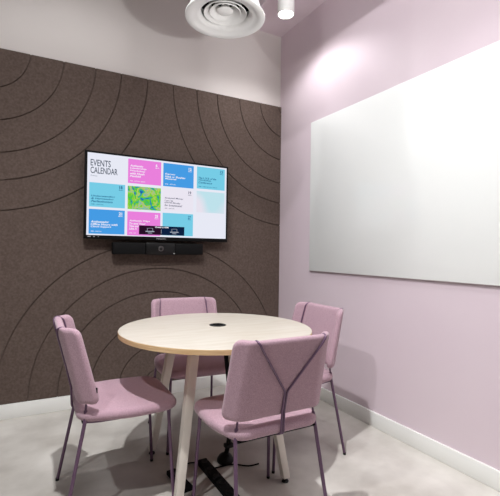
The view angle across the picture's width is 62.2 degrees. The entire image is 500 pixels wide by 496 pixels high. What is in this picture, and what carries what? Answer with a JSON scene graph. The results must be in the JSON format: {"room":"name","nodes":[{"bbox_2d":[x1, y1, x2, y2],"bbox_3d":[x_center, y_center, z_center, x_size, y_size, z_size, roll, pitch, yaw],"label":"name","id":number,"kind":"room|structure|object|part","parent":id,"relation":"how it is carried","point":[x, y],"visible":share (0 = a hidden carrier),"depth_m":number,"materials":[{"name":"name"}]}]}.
{"room":"office","nodes":[
{"label":"office","id":0,"kind":"room"},
{"bbox_2d":[0,0,280,106],"bbox_3d":[-1.245,-0.796,3.065,3.600,3.900,0.100,1,0,-28],"label":"wall","id":1,"kind":"structure","parent":0,"point":[154,40],"depth_m":3.23,"materials":[{"name":"beige paint"}]},
{"bbox_2d":[0,374,225,419],"bbox_3d":[-1.242,1.104,2.995,3.400,0.098,0.028,1,0,-28],"label":"baseboard","id":2,"kind":"structure","parent":1,"relation":"attached to","point":[34,407],"depth_m":2.90,"materials":[{"name":"white paint"}]},
{"bbox_2d":[0,48,280,404],"bbox_3d":[-1.226,-0.135,3.007,3.396,2.377,0.020,1,0,-28],"label":"wall panel","id":3,"kind":"object","parent":1,"relation":"attached to","point":[52,111],"visible":0.7,"depth_m":3.06,"materials":[{"name":"brown fabric"}]},
{"bbox_2d":[83,150,227,241],"bbox_3d":[-0.698,-0.374,3.235,1.121,0.630,0.082,1,0,-28],"label":"television","id":4,"kind":"object","parent":3,"relation":"attached to","point":[127,197],"visible":1,"depth_m":3.17,"materials":[{"name":"black"}]},
{"bbox_2d":[111,242,202,254],"bbox_3d":[-0.707,0.006,3.223,0.704,0.094,0.095,1,0,-28],"label":"bar","id":5,"kind":"object","parent":3,"relation":"attached to","point":[147,248],"visible":1,"depth_m":3.17,"materials":[{"name":"black plastic"}]},
{"bbox_2d":[111,242,145,253],"bbox_3d":[-0.911,0.003,3.111,0.239,0.088,0.068,1,0,-28],"label":"speaker grille","id":6,"kind":"object","parent":5,"relation":"attached to","point":[117,247],"depth_m":3.08,"materials":[{"name":"black"}]},
{"bbox_2d":[175,243,202,254],"bbox_3d":[-0.500,0.010,3.334,0.234,0.088,0.068,1,0,-28],"label":"speaker grille","id":7,"kind":"object","parent":5,"relation":"attached to","point":[180,249],"depth_m":3.30,"materials":[{"name":"black"}]},
{"bbox_2d":[0,385,499,495],"bbox_3d":[-0.130,1.205,0.941,3.600,0.100,4.900,1,0,-28],"label":"floor","id":8,"kind":"structure","parent":0,"point":[114,460],"depth_m":2.26,"materials":[{"name":"concrete"}]},
{"bbox_2d":[53,315,176,495],"bbox_3d":[-0.646,0.743,1.967,0.526,0.826,0.472,1,0,-27],"label":"chair","id":9,"kind":"object","parent":8,"relation":"on","point":[91,401],"visible":1,"depth_m":1.81,"materials":[{"name":"fabric"}]},
{"bbox_3d":[-0.865,0.532,1.960,0.125,0.411,0.187,1,0,-27],"label":"strap rod","id":10,"kind":"part","parent":9,"relation":"part of","materials":[{"name":"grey metal"}]},
{"bbox_3d":[-0.906,0.913,2.060,0.104,0.465,0.020,1,0,-6],"label":"leg","id":11,"kind":"part","parent":9,"relation":"part of","materials":[{"name":"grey metal"}]},
{"bbox_3d":[-0.778,0.532,1.793,0.125,0.411,0.187,1,0,-27],"label":"strap rod","id":12,"kind":"part","parent":9,"relation":"part of","materials":[{"name":"grey metal"}]},
{"bbox_3d":[-0.801,0.491,1.887,0.161,0.322,0.463,1,0,-27],"label":"backrest","id":13,"kind":"part","parent":9,"relation":"part of","materials":[{"name":"fabric"}]},
{"bbox_3d":[-0.720,0.913,1.702,0.020,0.465,0.104,0,-1,41],"label":"leg","id":14,"kind":"part","parent":9,"relation":"part of","materials":[{"name":"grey metal"}]},
{"bbox_3d":[-0.533,0.736,1.820,0.358,0.022,0.021,1,0,-27],"label":"seat rail","id":15,"kind":"part","parent":9,"relation":"part of","materials":[{"name":"purple metal"}]},
{"bbox_3d":[-0.610,0.710,1.987,0.444,0.055,0.472,1,0,-27],"label":"seat","id":16,"kind":"part","parent":9,"relation":"part of","materials":[{"name":"fabric"}]},
{"bbox_3d":[-0.540,0.942,2.240,0.016,0.418,0.048,1,0,29],"label":"leg","id":17,"kind":"part","parent":9,"relation":"part of","materials":[{"name":"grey metal"}]},
{"bbox_3d":[-0.362,0.942,1.898,0.048,0.418,0.016,1,0,6],"label":"leg","id":18,"kind":"part","parent":9,"relation":"part of","materials":[{"name":"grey metal"}]},
{"bbox_2d":[167,468,192,492],"bbox_3d":[-0.349,1.148,2.049,0.050,0.023,0.200,1,0,-36],"label":"power strip","id":19,"kind":"object","parent":8,"relation":"on","point":[188,486],"visible":0.33,"depth_m":2.00,"materials":[{"name":"black plastic"}]},
{"bbox_2d":[148,297,225,454],"bbox_3d":[-0.371,0.751,2.630,0.472,0.826,0.526,1,0,-24],"label":"chair","id":20,"kind":"object","parent":8,"relation":"on","point":[207,365],"visible":0.48,"depth_m":2.69,"materials":[{"name":"pink fabric"}]},
{"bbox_3d":[-0.457,0.944,2.345,0.016,0.418,0.048,1,0,9],"label":"leg","id":21,"kind":"part","parent":20,"relation":"part of","materials":[{"name":"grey metal"}]},
{"bbox_3d":[-0.441,0.502,2.793,0.463,0.322,0.161,1,0,-24],"label":"backrest","id":22,"kind":"part","parent":20,"relation":"part of","materials":[{"name":"fabric"}]},
{"bbox_3d":[-0.354,0.718,2.592,0.472,0.055,0.444,1,0,-24],"label":"seat","id":23,"kind":"part","parent":20,"relation":"part of","materials":[{"name":"fabric"}]},
{"bbox_3d":[-0.267,0.928,2.880,0.020,0.465,0.104,1,0,-3],"label":"leg","id":24,"kind":"part","parent":20,"relation":"part of","materials":[{"name":"grey metal"}]},
{"bbox_2d":[118,313,311,495],"bbox_3d":[-0.183,0.790,2.206,1.006,0.746,1.006,1,0,-28],"label":"round table","id":25,"kind":"object","parent":8,"relation":"on","point":[193,335],"visible":0.8,"depth_m":2.05,"materials":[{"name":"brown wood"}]},
{"bbox_3d":[-0.480,0.795,2.317,0.189,0.684,0.060,1,0,22],"label":"leg","id":26,"kind":"part","parent":25,"relation":"part of","materials":[{"name":"beige wood"}]},
{"bbox_3d":[-0.294,0.795,1.909,0.060,0.684,0.189,1,0,22],"label":"leg","id":27,"kind":"part","parent":25,"relation":"part of","materials":[{"name":"beige wood"}]},
{"bbox_3d":[0.114,0.802,2.095,0.189,0.684,0.060,1,0,22],"label":"leg","id":28,"kind":"part","parent":25,"relation":"part of","materials":[{"name":"beige wood"}]},
{"bbox_2d":[198,458,239,495],"bbox_3d":[-0.152,1.149,2.038,0.055,0.027,0.450,1,0,-29],"label":"power strip","id":29,"kind":"object","parent":8,"relation":"on","point":[209,470],"visible":0.97,"depth_m":2.05,"materials":[{"name":"black plastic"}]},
{"bbox_2d":[217,355,233,464],"bbox_3d":[-0.130,0.812,2.260,0.092,0.705,0.092,1,0,-28],"label":"cable","id":30,"kind":"object","parent":8,"relation":"on","point":[224,458],"visible":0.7,"depth_m":2.25,"materials":[{"name":"black plastic"}]},
{"bbox_2d":[215,463,258,468],"bbox_3d":[-0.079,1.156,2.206,0.258,0.015,0.044,1,0,-15],"label":"power cable","id":31,"kind":"object","parent":8,"relation":"on","point":[256,463],"visible":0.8,"depth_m":2.21,"materials":[{"name":"black plastic"}]},
{"bbox_2d":[192,331,328,495],"bbox_3d":[0.037,0.752,1.797,0.472,0.826,0.526,1,0,-29],"label":"chair","id":32,"kind":"object","parent":8,"relation":"on","point":[272,386],"visible":1,"depth_m":1.60,"materials":[{"name":"pink fabric"}]},
{"bbox_3d":[-0.243,0.944,1.897,0.048,0.418,0.016,1,0,27],"label":"leg","id":33,"kind":"part","parent":32,"relation":"part of","materials":[{"name":"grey metal"}]},
{"bbox_3d":[-0.051,0.921,1.536,0.020,0.465,0.104,1,0,-7],"label":"leg","id":34,"kind":"part","parent":32,"relation":"part of","materials":[{"name":"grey metal"}]},
{"bbox_3d":[0.018,0.718,1.833,0.472,0.055,0.444,1,0,-29],"label":"seat","id":35,"kind":"part","parent":32,"relation":"part of","materials":[{"name":"fabric"}]},
{"bbox_3d":[0.056,0.543,1.578,0.187,0.411,0.125,1,0,-29],"label":"strap rod","id":36,"kind":"part","parent":32,"relation":"part of","materials":[{"name":"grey metal"}]},
{"bbox_3d":[0.094,0.950,2.085,0.016,0.418,0.048,1,0,5],"label":"leg","id":37,"kind":"part","parent":32,"relation":"part of","materials":[{"name":"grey metal"}]},
{"bbox_3d":[0.127,0.502,1.644,0.463,0.322,0.161,1,0,-29],"label":"backrest","id":38,"kind":"part","parent":32,"relation":"part of","materials":[{"name":"fabric"}]},
{"bbox_3d":[0.023,0.742,1.824,0.370,0.009,0.380,1,0,-29],"label":"seat","id":39,"kind":"part","parent":32,"relation":"part of","materials":[{"name":"black"}]},
{"bbox_3d":[0.220,0.546,1.669,0.187,0.411,0.125,1,0,-29],"label":"strap rod","id":40,"kind":"part","parent":32,"relation":"part of","materials":[{"name":"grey metal"}]},
{"bbox_3d":[0.301,0.928,1.733,0.104,0.465,0.020,1,-1,39],"label":"leg","id":41,"kind":"part","parent":32,"relation":"part of","materials":[{"name":"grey metal"}]},
{"bbox_2d":[272,302,345,473],"bbox_3d":[0.240,0.759,2.442,0.526,0.826,0.472,1,0,-28],"label":"chair","id":42,"kind":"object","parent":8,"relation":"on","point":[320,318],"visible":0.41,"depth_m":2.44,"materials":[{"name":"pink fabric"}]},
{"bbox_3d":[0.132,0.951,2.165,0.016,0.418,0.048,1,0,28],"label":"leg","id":43,"kind":"part","parent":42,"relation":"part of","materials":[{"name":"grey metal"}]},
{"bbox_3d":[0.376,0.555,2.621,0.125,0.411,0.187,1,0,-28],"label":"strap rod","id":44,"kind":"part","parent":42,"relation":"part of","materials":[{"name":"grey metal"}]},
{"bbox_3d":[0.401,0.513,2.528,0.161,0.322,0.463,1,0,-28],"label":"backrest","id":45,"kind":"part","parent":42,"relation":"part of","materials":[{"name":"fabric"}]},
{"bbox_3d":[0.205,0.725,2.423,0.444,0.055,0.472,1,0,-28],"label":"seat","id":46,"kind":"part","parent":42,"relation":"part of","materials":[{"name":"fabric"}]},
{"bbox_3d":[0.496,0.935,2.350,0.104,0.465,0.020,1,0,-6],"label":"leg","id":47,"kind":"part","parent":42,"relation":"part of","materials":[{"name":"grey metal"}]},
{"bbox_2d":[259,0,325,36],"bbox_3d":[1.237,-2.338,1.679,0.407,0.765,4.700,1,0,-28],"label":"ceiling","id":48,"kind":"structure","parent":0,"point":[273,24],"depth_m":3.48,"materials":[{"name":"pink paint"}]},
{"bbox_2d":[278,0,293,18],"bbox_3d":[0.267,-1.842,3.064,0.124,0.235,0.124,1,0,-28],"label":"spotlight","id":49,"kind":"object","parent":48,"relation":"in","point":[285,7],"visible":1,"depth_m":3.03,"materials":[{"name":"white"}]},
{"bbox_2d":[278,0,499,470],"bbox_3d":[1.437,-0.767,1.788,0.100,3.900,4.700,1,0,-28],"label":"wall","id":50,"kind":"structure","parent":0,"point":[423,356],"depth_m":2.65,"materials":[{"name":"pink paint"}]},
{"bbox_2d":[309,40,499,285],"bbox_3d":[1.065,-0.419,2.339,0.018,1.208,2.383,1,0,-28],"label":"whiteboard","id":51,"kind":"object","parent":50,"relation":"attached to","point":[405,177],"visible":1,"depth_m":2.46,"materials":[{"name":"white glass"}]},
{"bbox_2d":[320,387,499,491],"bbox_3d":[1.365,1.134,1.735,0.016,0.096,4.672,1,0,-28],"label":"baseboard","id":52,"kind":"structure","parent":50,"relation":"attached to","point":[484,473],"depth_m":2.40,"materials":[{"name":"white paint"}]},
{"bbox_3d":[-0.073,-2.795,0.969,3.600,0.100,4.900,1,0,-28],"label":"ceiling","id":53,"kind":"structure","parent":0,"visible":0},
{"bbox_2d":[185,0,264,38],"bbox_3d":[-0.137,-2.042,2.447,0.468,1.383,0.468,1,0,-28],"label":"ceiling vent","id":54,"kind":"object","parent":53,"relation":"in","point":[224,19],"visible":1,"depth_m":2.49,"materials":[{"name":"white metal"}]}
]}

